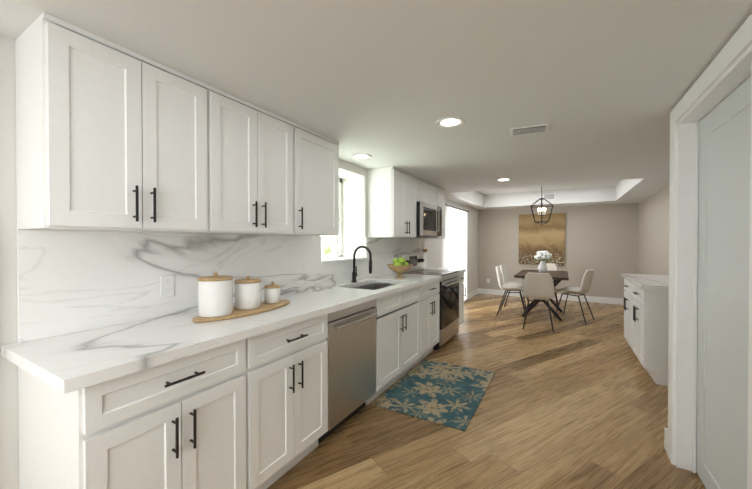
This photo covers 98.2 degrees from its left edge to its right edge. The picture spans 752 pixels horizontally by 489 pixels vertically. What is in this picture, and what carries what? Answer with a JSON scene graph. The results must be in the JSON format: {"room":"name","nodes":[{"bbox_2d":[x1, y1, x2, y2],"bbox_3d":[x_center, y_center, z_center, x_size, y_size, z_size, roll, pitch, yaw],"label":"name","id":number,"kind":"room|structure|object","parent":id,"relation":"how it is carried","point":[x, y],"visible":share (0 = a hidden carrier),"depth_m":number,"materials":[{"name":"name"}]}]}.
{"room":"kitchen","nodes":[
{"label":"kitchen","id":0,"kind":"room"},
{"bbox_2d":[0,35,477,488],"bbox_3d":[-0.240,0.029,3.788,0.400,2.520,11.100,0,1,30],"label":"wall","id":1,"kind":"structure","parent":0,"point":[353,177],"depth_m":1.30,"materials":[{"name":"white paint"}]},
{"bbox_2d":[15,12,207,232],"bbox_3d":[-1.132,-0.439,1.476,0.358,0.754,0.608,0,1,30],"label":"upper cabinet","id":2,"kind":"object","parent":1,"relation":"attached to","point":[111,136],"visible":1,"depth_m":1.29,"materials":[{"name":"white wood"}]},
{"bbox_2d":[17,229,426,342],"bbox_3d":[-0.319,0.150,3.228,0.019,0.452,4.450,0,1,30],"label":"backsplash","id":3,"kind":"structure","parent":1,"relation":"attached to","point":[68,282],"depth_m":1.68,"materials":[{"name":"stone"}]},
{"bbox_2d":[160,275,173,297],"bbox_3d":[-1.138,0.228,1.779,0.008,0.115,0.070,0,1,30],"label":"outlet","id":4,"kind":"object","parent":3,"relation":"attached to","point":[167,286],"visible":1,"depth_m":1.77,"materials":[{"name":"white plastic"}]},
{"bbox_2d":[190,85,293,234],"bbox_3d":[-0.827,-0.444,2.004,0.358,0.754,0.608,0,1,30],"label":"upper cabinet","id":5,"kind":"object","parent":1,"relation":"attached to","point":[249,168],"visible":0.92,"depth_m":1.88,"materials":[{"name":"white wood"}]},
{"bbox_2d":[286,123,338,235],"bbox_3d":[-0.547,-0.448,2.489,0.358,0.754,0.508,0,1,30],"label":"upper cabinet","id":6,"kind":"object","parent":1,"relation":"attached to","point":[315,183],"visible":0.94,"depth_m":2.39,"materials":[{"name":"white wood"}]},
{"bbox_2d":[321,178,342,257],"bbox_3d":[-0.594,-0.288,3.412,0.060,0.920,0.760,0,1,30],"label":"window","id":7,"kind":"structure","parent":1,"relation":"in","point":[338,245],"depth_m":3.70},
{"bbox_2d":[321,257,366,263],"bbox_3d":[-0.430,0.158,3.321,0.335,0.028,0.758,0,1,30],"label":"sill","id":8,"kind":"structure","parent":1,"relation":"attached to","point":[335,260],"depth_m":3.25,"materials":[{"name":"white stone"}]},
{"bbox_2d":[368,166,416,237],"bbox_3d":[0.221,-0.459,3.818,0.358,0.754,0.638,0,1,30],"label":"upper cabinet","id":9,"kind":"object","parent":1,"relation":"attached to","point":[392,195],"visible":1,"depth_m":3.59,"materials":[{"name":"white wood"}]},
{"bbox_2d":[416,177,436,205],"bbox_3d":[0.555,-0.690,4.431,0.322,0.302,0.758,0,1,30],"label":"upper cabinet","id":10,"kind":"object","parent":1,"relation":"attached to","point":[426,192],"visible":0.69,"depth_m":4.30,"materials":[{"name":"white wood"}]},
{"bbox_2d":[416,201,441,236],"bbox_3d":[0.611,-0.323,4.402,0.410,0.422,0.750,0,1,30],"label":"microwave","id":11,"kind":"object","parent":10,"relation":"attached to","point":[428,220],"visible":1,"depth_m":4.18,"materials":[{"name":"metal"}]},
{"bbox_2d":[417,186,444,238],"bbox_3d":[0.850,-0.468,4.910,0.358,0.754,0.358,0,1,30],"label":"upper cabinet","id":12,"kind":"object","parent":1,"relation":"attached to","point":[440,197],"visible":0.21,"depth_m":4.89,"materials":[{"name":"white wood"}]},
{"bbox_2d":[445,204,468,299],"bbox_3d":[1.591,0.219,6.439,0.116,1.895,1.620,0,1,30],"label":"panels","id":13,"kind":"object","parent":1,"relation":"hanging from","point":[457,238],"visible":0.6,"depth_m":6.35,"materials":[{"name":"white"}]},
{"bbox_2d":[464,288,478,301],"bbox_3d":[1.715,1.199,6.769,0.016,0.130,3.600,0,1,30],"label":"baseboard","id":14,"kind":"structure","parent":1,"relation":"attached to","point":[475,292],"depth_m":7.77,"materials":[{"name":"white wood"}]},
{"bbox_2d":[0,0,751,209],"bbox_3d":[1.241,-1.037,2.924,3.820,0.415,11.100,0,1,30],"label":"ceiling","id":15,"kind":"structure","parent":0,"point":[602,87],"depth_m":1.54,"materials":[{"name":"paint"}]},
{"bbox_2d":[352,154,371,158],"bbox_3d":[-0.135,-0.826,3.062,0.190,0.008,0.190,0,1,30],"label":"recessed light","id":16,"kind":"object","parent":15,"relation":"in","point":[361,156],"visible":1,"depth_m":3.06,"materials":[{"name":"white plastic"}]},
{"bbox_2d":[436,117,464,127],"bbox_3d":[0.498,-0.818,2.189,0.190,0.008,0.190,0,1,30],"label":"recessed light","id":17,"kind":"object","parent":15,"relation":"in","point":[448,122],"visible":1,"depth_m":2.18,"materials":[{"name":"white plastic"}]},
{"bbox_2d":[496,178,510,180],"bbox_3d":[1.650,-0.835,4.214,0.190,0.008,0.190,0,1,30],"label":"recessed light","id":18,"kind":"object","parent":15,"relation":"in","point":[504,179],"visible":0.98,"depth_m":4.19,"materials":[{"name":"white plastic"}]},
{"bbox_2d":[510,123,549,135],"bbox_3d":[1.093,-0.817,2.330,0.250,0.013,0.170,0,1,24],"label":"ceiling vent","id":19,"kind":"object","parent":15,"relation":"in","point":[530,129],"visible":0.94,"depth_m":2.31,"materials":[{"name":"plastic"}]},
{"bbox_2d":[530,186,552,224],"bbox_3d":[3.000,-0.751,5.895,0.365,0.793,0.421,0,1,30],"label":"pendant lantern","id":20,"kind":"object","parent":15,"relation":"hanging from","point":[542,212],"visible":0.98,"depth_m":5.89,"materials":[{"name":"black metal"}]},
{"bbox_2d":[543,194,554,199],"bbox_3d":[3.707,-1.018,6.978,0.240,0.120,0.011,0,1,30],"label":"ceiling vent","id":21,"kind":"object","parent":15,"relation":"in","point":[549,196],"visible":0.94,"depth_m":6.97,"materials":[{"name":"plastic"}]},
{"bbox_2d":[267,294,705,488],"bbox_3d":[1.353,1.346,2.937,3.820,0.100,11.200,0,1,30],"label":"floor","id":22,"kind":"structure","parent":0,"point":[574,400],"depth_m":2.33,"materials":[{"name":"brown wood"}]},
{"bbox_2d":[18,339,245,488],"bbox_3d":[-1.006,0.871,1.414,0.648,0.875,0.608,0,1,30],"label":"base cabinet","id":23,"kind":"object","parent":22,"relation":"on","point":[178,423],"visible":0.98,"depth_m":1.21,"materials":[{"name":"white wood"}]},
{"bbox_2d":[245,314,327,488],"bbox_3d":[-0.701,0.866,1.942,0.648,0.875,0.608,0,1,30],"label":"base cabinet","id":24,"kind":"object","parent":22,"relation":"on","point":[286,372],"visible":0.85,"depth_m":1.75,"materials":[{"name":"white wood"}]},
{"bbox_2d":[318,299,376,442],"bbox_3d":[-0.390,0.864,2.467,0.662,0.872,0.604,0,1,30],"label":"dishwasher","id":25,"kind":"object","parent":22,"relation":"on","point":[351,338],"visible":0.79,"depth_m":2.28,"materials":[{"name":"metal"}]},
{"bbox_2d":[365,286,419,404],"bbox_3d":[-0.015,0.860,3.131,0.648,0.868,0.913,0,1,30],"label":"base cabinet","id":26,"kind":"object","parent":22,"relation":"on","point":[397,343],"visible":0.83,"depth_m":2.91,"materials":[{"name":"white wood"}]},
{"bbox_2d":[1,273,441,393],"bbox_3d":[-0.338,0.501,2.579,0.637,0.238,3.392,0,1,30],"label":"countertop","id":27,"kind":"structure","parent":26,"relation":"on","point":[67,363],"depth_m":1.38,"materials":[{"name":"stone"}]},
{"bbox_2d":[192,300,289,321],"bbox_3d":[-0.752,0.379,1.904,0.242,0.017,0.635,0,1,30],"label":"serving tray","id":28,"kind":"object","parent":27,"relation":"on","point":[262,308],"visible":0.71,"depth_m":1.80,"materials":[{"name":"brown wood"}]},
{"bbox_2d":[197,272,232,317],"bbox_3d":[-0.852,0.259,1.730,0.170,0.223,0.170,0,1,30],"label":"canister","id":29,"kind":"object","parent":28,"relation":"on","point":[215,295],"visible":1,"depth_m":1.66,"materials":[{"name":"white ceramic"}]},
{"bbox_2d":[234,276,260,309],"bbox_3d":[-0.749,0.275,1.907,0.148,0.188,0.148,0,1,30],"label":"canister","id":30,"kind":"object","parent":28,"relation":"on","point":[247,292],"visible":1,"depth_m":1.85,"materials":[{"name":"white ceramic"}]},
{"bbox_2d":[264,281,280,303],"bbox_3d":[-0.657,0.301,2.068,0.100,0.133,0.100,0,1,30],"label":"canister","id":31,"kind":"object","parent":28,"relation":"on","point":[272,293],"visible":1,"depth_m":2.03,"materials":[{"name":"white ceramic"}]},
{"bbox_2d":[351,245,371,281],"bbox_3d":[-0.131,0.192,3.231,0.236,0.368,0.101,0,1,30],"label":"faucet","id":32,"kind":"object","parent":27,"relation":"on","point":[354,274],"visible":1,"depth_m":3.23,"materials":[{"name":"black metal"}]},
{"bbox_2d":[387,257,412,277],"bbox_3d":[0.268,0.258,3.670,0.300,0.230,0.300,0,1,30],"label":"fruit bowl","id":33,"kind":"object","parent":27,"relation":"on","point":[400,265],"visible":1,"depth_m":3.60,"materials":[{"name":"wood"}]},
{"bbox_2d":[410,280,439,366],"bbox_3d":[0.365,0.851,3.789,0.648,0.875,0.603,0,1,30],"label":"base cabinet","id":34,"kind":"object","parent":22,"relation":"on","point":[429,300],"visible":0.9,"depth_m":3.61,"materials":[{"name":"white wood"}]},
{"bbox_2d":[396,252,462,349],"bbox_3d":[0.738,0.701,4.361,0.666,1.165,0.752,0,1,30],"label":"range","id":35,"kind":"object","parent":22,"relation":"on","point":[450,280],"visible":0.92,"depth_m":4.24,"materials":[{"name":"metal"}]},
{"bbox_2d":[372,359,494,430],"bbox_3d":[0.581,1.290,2.950,0.750,0.008,1.150,0,1,30],"label":"rug","id":36,"kind":"object","parent":22,"relation":"on","point":[448,395],"visible":1,"depth_m":2.81,"materials":[{"name":"teal fabric"}]},
{"bbox_2d":[459,272,465,324],"bbox_3d":[0.981,0.842,4.857,0.648,0.875,0.338,0,1,30],"label":"base cabinet","id":37,"kind":"object","parent":22,"relation":"on","point":[461,301],"visible":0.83,"depth_m":4.76,"materials":[{"name":"white wood"}]},
{"bbox_2d":[423,267,465,273],"bbox_3d":[0.982,0.384,4.865,0.637,0.040,0.357,0,1,30],"label":"countertop","id":38,"kind":"structure","parent":37,"relation":"on","point":[461,270],"depth_m":4.77,"materials":[{"name":"stone"}]},
{"bbox_2d":[496,266,526,317],"bbox_3d":[2.459,0.841,5.908,0.542,0.867,0.458,0,1,24],"label":"chair","id":39,"kind":"object","parent":22,"relation":"on","point":[510,287],"visible":0.77,"depth_m":5.82,"materials":[{"name":"fabric"}]},
{"bbox_2d":[500,265,529,310],"bbox_3d":[2.686,0.838,6.274,0.552,0.867,0.462,0,1,30],"label":"chair","id":40,"kind":"object","parent":22,"relation":"on","point":[505,276],"visible":0.56,"depth_m":6.41,"materials":[{"name":"fabric"}]},
{"bbox_2d":[522,272,554,332],"bbox_3d":[2.507,0.848,5.034,0.464,0.867,0.554,0,1,30],"label":"chair","id":41,"kind":"object","parent":22,"relation":"on","point":[539,286],"visible":1,"depth_m":4.82,"materials":[{"name":"fabric"}]},
{"bbox_2d":[514,269,568,320],"bbox_3d":[3.022,0.902,5.907,0.800,0.766,1.380,0,1,30],"label":"dining table","id":42,"kind":"object","parent":22,"relation":"on","point":[557,277],"visible":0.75,"depth_m":5.66,"materials":[{"name":"brown wood"}]},
{"bbox_2d":[533,251,552,272],"bbox_3d":[3.023,0.312,5.909,0.342,0.412,0.298,0,1,30],"label":"vase","id":43,"kind":"object","parent":42,"relation":"on","point":[542,256],"visible":1,"depth_m":5.85,"materials":[{"name":"white ceramic"}]},
{"bbox_2d":[535,263,559,306],"bbox_3d":[3.538,0.834,6.740,0.458,0.867,0.542,0,1,30],"label":"chair","id":44,"kind":"object","parent":22,"relation":"on","point":[552,266],"visible":0.08,"depth_m":6.86,"materials":[{"name":"fabric"}]},
{"bbox_2d":[554,269,594,322],"bbox_3d":[3.399,0.843,5.582,0.458,0.867,0.542,0,1,-40],"label":"chair","id":45,"kind":"object","parent":22,"relation":"on","point":[585,285],"visible":0.96,"depth_m":5.41,"materials":[{"name":"fabric"}]},
{"bbox_2d":[623,279,633,349],"bbox_3d":[3.234,0.852,3.712,0.650,0.875,0.608,0,1,30],"label":"base cabinet","id":46,"kind":"object","parent":22,"relation":"on","point":[628,310],"visible":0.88,"depth_m":3.82,"materials":[{"name":"white wood"}]},
{"bbox_2d":[621,274,668,290],"bbox_3d":[3.104,0.395,3.431,0.682,0.040,1.260,0,1,30],"label":"countertop","id":47,"kind":"structure","parent":46,"relation":"on","point":[652,282],"depth_m":3.40,"materials":[{"name":"stone"}]},
{"bbox_2d":[633,284,668,385],"bbox_3d":[2.929,0.856,3.184,0.650,0.875,0.608,0,1,30],"label":"base cabinet","id":48,"kind":"object","parent":22,"relation":"on","point":[650,325],"visible":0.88,"depth_m":3.04,"materials":[{"name":"white wood"}]},
{"bbox_2d":[478,203,637,297],"bbox_3d":[3.953,-0.004,7.632,3.820,2.520,0.150,0,1,30],"label":"wall","id":49,"kind":"structure","parent":0,"point":[601,240],"depth_m":7.20,"materials":[{"name":"beige paint"}]},
{"bbox_2d":[519,213,564,265],"bbox_3d":[3.844,-0.118,7.582,0.960,1.190,0.037,0,1,30],"label":"picture","id":50,"kind":"object","parent":49,"relation":"attached to","point":[535,238],"visible":0.79,"depth_m":7.56,"materials":[{"name":"fabric"}]},
{"bbox_2d":[479,288,623,304],"bbox_3d":[3.993,1.192,7.522,3.150,0.130,0.016,0,1,30],"label":"baseboard","id":51,"kind":"structure","parent":49,"relation":"attached to","point":[607,300],"depth_m":7.25,"materials":[{"name":"white wood"}]},
{"bbox_2d":[638,186,669,274],"bbox_3d":[4.062,0.025,4.250,0.150,2.520,6.000,0,1,30],"label":"wall","id":52,"kind":"structure","parent":0,"point":[653,234],"depth_m":5.49,"materials":[{"name":"beige paint"}]},
{"bbox_3d":[0.989,0.063,-0.385,0.940,2.520,5.100,0,1,30],"label":"wall","id":53,"kind":"structure","parent":0,"visible":0},
{"bbox_2d":[668,14,751,488],"bbox_3d":[1.589,0.253,1.493,0.145,2.110,1.090,0,1,30],"label":"door frame","id":54,"kind":"structure","parent":53,"relation":"attached to","point":[727,72],"depth_m":1.87,"materials":[{"name":"white wood"}]},
{"bbox_2d":[696,76,750,488],"bbox_3d":[1.628,0.305,1.471,0.035,1.990,0.868,0,1,30],"label":"door","id":55,"kind":"structure","parent":53,"relation":"in","point":[723,290],"depth_m":1.55,"materials":[{"name":"white wood"}]},
{"label":"outside","id":56,"kind":"structure","parent":0,"visible":0},
{"bbox_2d":[321,236,334,255],"bbox_3d":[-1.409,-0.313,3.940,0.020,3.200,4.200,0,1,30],"label":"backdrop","id":57,"kind":"structure","parent":56,"point":[327,245],"depth_m":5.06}
]}

